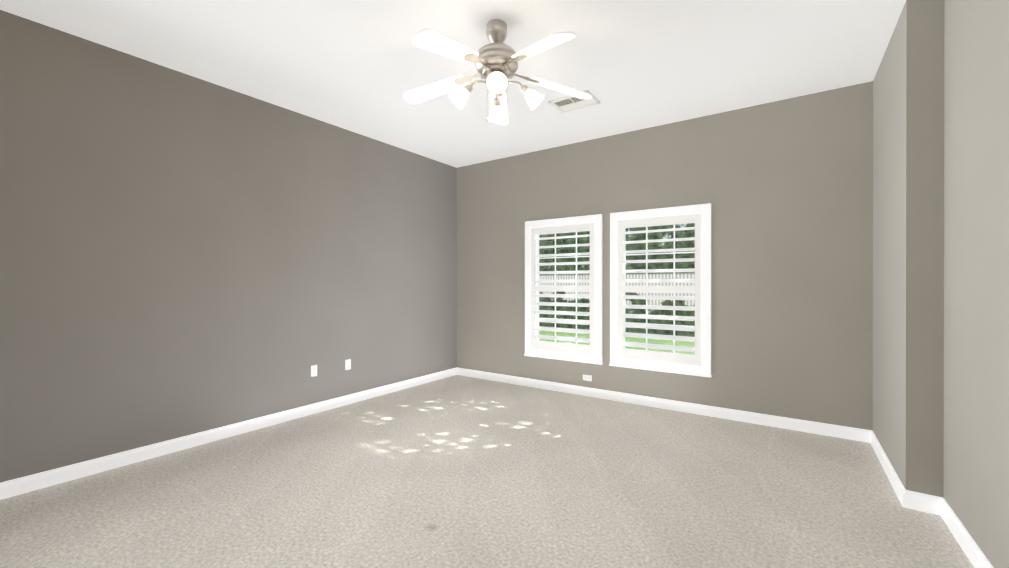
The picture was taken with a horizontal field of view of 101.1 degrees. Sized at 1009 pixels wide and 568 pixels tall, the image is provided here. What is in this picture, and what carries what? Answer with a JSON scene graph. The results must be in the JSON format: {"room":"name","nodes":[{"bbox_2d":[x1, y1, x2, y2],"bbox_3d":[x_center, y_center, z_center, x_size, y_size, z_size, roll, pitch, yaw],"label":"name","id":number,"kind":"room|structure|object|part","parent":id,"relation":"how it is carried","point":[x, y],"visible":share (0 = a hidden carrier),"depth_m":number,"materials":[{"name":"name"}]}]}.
{"room":"empty bedroom","nodes":[
{"label":"empty bedroom","id":0,"kind":"room"},
{"bbox_2d":[0,10,456,482],"bbox_3d":[-2.319,-0.187,3.915,0.150,3.050,5.770,0,0,35],"label":"wall","id":1,"kind":"structure","parent":0,"point":[182,254],"depth_m":3.37,"materials":[{"name":"beige paint"}]},
{"bbox_2d":[0,368,455,499],"bbox_3d":[-2.252,1.287,3.871,0.015,0.102,5.470,0,0,35],"label":"baseboard","id":2,"kind":"structure","parent":1,"relation":"attached to","point":[18,486],"depth_m":3.36,"materials":[{"name":"white wood"}]},
{"bbox_2d":[311,365,316,376],"bbox_3d":[-1.968,0.897,4.288,0.008,0.115,0.070,0,0,35],"label":"electrical outlet","id":3,"kind":"object","parent":1,"relation":"attached to","point":[313,370],"visible":1,"depth_m":4.28,"materials":[{"name":"white plastic"}]},
{"bbox_2d":[345,359,350,369],"bbox_3d":[-1.741,0.897,4.618,0.008,0.115,0.070,0,0,35],"label":"electrical outlet","id":4,"kind":"object","parent":1,"relation":"attached to","point":[347,364],"visible":1,"depth_m":4.62,"materials":[{"name":"white plastic"}]},
{"bbox_2d":[0,0,905,167],"bbox_3d":[-0.285,-1.759,2.511,5.090,0.100,5.770,0,0,35],"label":"ceiling","id":5,"kind":"structure","parent":0,"point":[361,67],"depth_m":3.09,"materials":[{"name":"white paint"}]},
{"bbox_2d":[404,19,591,124],"bbox_3d":[-0.086,-1.388,2.708,1.328,0.642,1.287,0,0,35],"label":"ceiling fan","id":6,"kind":"object","parent":5,"relation":"hanging from","point":[495,60],"visible":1,"depth_m":2.69,"materials":[{"name":"silver metal"}]},
{"bbox_2d":[557,97,583,105],"bbox_3d":[0.654,-1.711,3.892,0.320,0.001,0.220,0,0,35],"label":"vent duct","id":7,"kind":"object","parent":5,"relation":"attached to","point":[569,100],"visible":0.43,"depth_m":3.89,"materials":[{"name":"beige metal"}]},
{"bbox_2d":[548,90,599,112],"bbox_3d":[0.654,-1.705,3.892,0.400,0.014,0.300,0,0,35],"label":"ceiling vent","id":8,"kind":"object","parent":5,"relation":"in","point":[584,103],"visible":0.96,"depth_m":3.90,"materials":[{"name":"white metal"}]},
{"bbox_2d":[0,375,973,567],"bbox_3d":[-0.285,1.391,2.517,5.090,0.100,5.770,0,0,35],"label":"floor","id":9,"kind":"structure","parent":0,"point":[457,471],"depth_m":2.59,"materials":[{"name":"carpet"}]},
{"bbox_2d":[457,81,872,429],"bbox_3d":[1.243,-0.189,4.874,4.630,3.050,0.150,0,0,35],"label":"wall","id":10,"kind":"structure","parent":0,"point":[784,187],"depth_m":4.05,"materials":[{"name":"beige paint"}]},
{"bbox_2d":[524,214,602,364],"bbox_3d":[0.738,0.062,5.182,1.062,1.752,0.165,0,0,35],"label":"window","id":11,"kind":"structure","parent":10,"relation":"in","point":[591,353],"depth_m":5.12,"materials":[{"name":"white wood"}]},
{"bbox_2d":[534,234,589,342],"bbox_3d":[0.707,0.049,5.137,0.742,1.291,0.107,0,0,35],"label":"louvers","id":12,"kind":"object","parent":11,"relation":"attached to","point":[567,330],"visible":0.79,"depth_m":5.11,"materials":[{"name":"white wood"}]},
{"bbox_3d":[0.771,0.056,5.230,0.888,1.578,0.050,0,0,35],"label":"left window sash","id":13,"kind":"part","parent":11,"relation":"part of","materials":[{"name":"white wood"}]},
{"bbox_3d":[0.773,0.056,5.232,0.860,1.550,0.004,0,0,35],"label":"glass","id":14,"kind":"part","parent":11,"relation":"part of","materials":[{"name":"clear glass"}]},
{"bbox_2d":[583,374,591,380],"bbox_3d":[0.988,1.121,4.956,0.115,0.070,0.008,0,0,35],"label":"electrical outlet","id":15,"kind":"object","parent":10,"relation":"attached to","point":[587,377],"visible":1,"depth_m":4.95,"materials":[{"name":"white plastic"}]},
{"bbox_2d":[609,203,711,376],"bbox_3d":[1.685,0.063,4.530,1.062,1.752,0.165,0,0,35],"label":"window","id":16,"kind":"structure","parent":10,"relation":"in","point":[698,363],"depth_m":4.46,"materials":[{"name":"white wood"}]},
{"bbox_2d":[622,227,694,351],"bbox_3d":[1.655,0.050,4.485,0.742,1.291,0.107,0,0,35],"label":"louvers","id":17,"kind":"object","parent":16,"relation":"attached to","point":[663,337],"visible":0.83,"depth_m":4.46,"materials":[{"name":"white wood"}]},
{"bbox_3d":[1.718,0.057,4.577,0.888,1.578,0.050,0,0,35],"label":"right window sash","id":18,"kind":"part","parent":16,"relation":"part of","materials":[{"name":"white wood"}]},
{"bbox_3d":[1.720,0.057,4.580,0.860,1.550,0.004,0,0,35],"label":"glass","id":19,"kind":"part","parent":16,"relation":"part of","materials":[{"name":"clear glass"}]},
{"bbox_2d":[456,367,867,441],"bbox_3d":[1.208,1.286,4.800,4.600,0.102,0.015,0,0,35],"label":"baseboard","id":20,"kind":"structure","parent":10,"relation":"attached to","point":[832,430],"depth_m":4.30,"materials":[{"name":"white wood"}]},
{"bbox_2d":[872,0,944,496],"bbox_3d":[2.931,-0.185,2.971,0.310,3.050,1.370,0,0,35],"label":"wall","id":21,"kind":"structure","parent":0,"point":[908,259],"depth_m":2.48,"materials":[{"name":"beige paint"}]},
{"bbox_2d":[868,430,915,509],"bbox_3d":[2.747,1.289,2.976,0.036,0.102,1.196,0,0,35],"label":"baseboard","id":22,"kind":"structure","parent":21,"relation":"attached to","point":[907,498],"depth_m":2.74,"materials":[{"name":"white wood"}]},
{"bbox_2d":[943,0,1008,567],"bbox_3d":[1.361,-0.180,0.549,0.150,3.050,4.400,0,0,35],"label":"wall","id":23,"kind":"structure","parent":0,"point":[976,272],"depth_m":1.97,"materials":[{"name":"beige paint"}]},
{"bbox_2d":[936,496,992,567],"bbox_3d":[1.344,1.294,0.673,0.015,0.102,4.220,0,0,35],"label":"baseboard","id":24,"kind":"structure","parent":23,"relation":"attached to","point":[941,507],"depth_m":2.11,"materials":[{"name":"white wood"}]},
{"label":"outside","id":25,"kind":"structure","parent":0,"visible":0},
{"bbox_2d":[539,330,694,354],"bbox_3d":[4.359,1.755,8.196,38.000,0.050,8.850,0,0,35],"label":"lawn","id":26,"kind":"structure","parent":25,"point":[643,340],"depth_m":12.42,"materials":[{"name":"green plant"}]},
{"bbox_2d":[539,223,694,340],"bbox_3d":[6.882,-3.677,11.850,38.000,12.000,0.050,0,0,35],"label":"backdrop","id":27,"kind":"structure","parent":25,"point":[637,237],"depth_m":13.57,"materials":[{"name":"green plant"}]}
]}

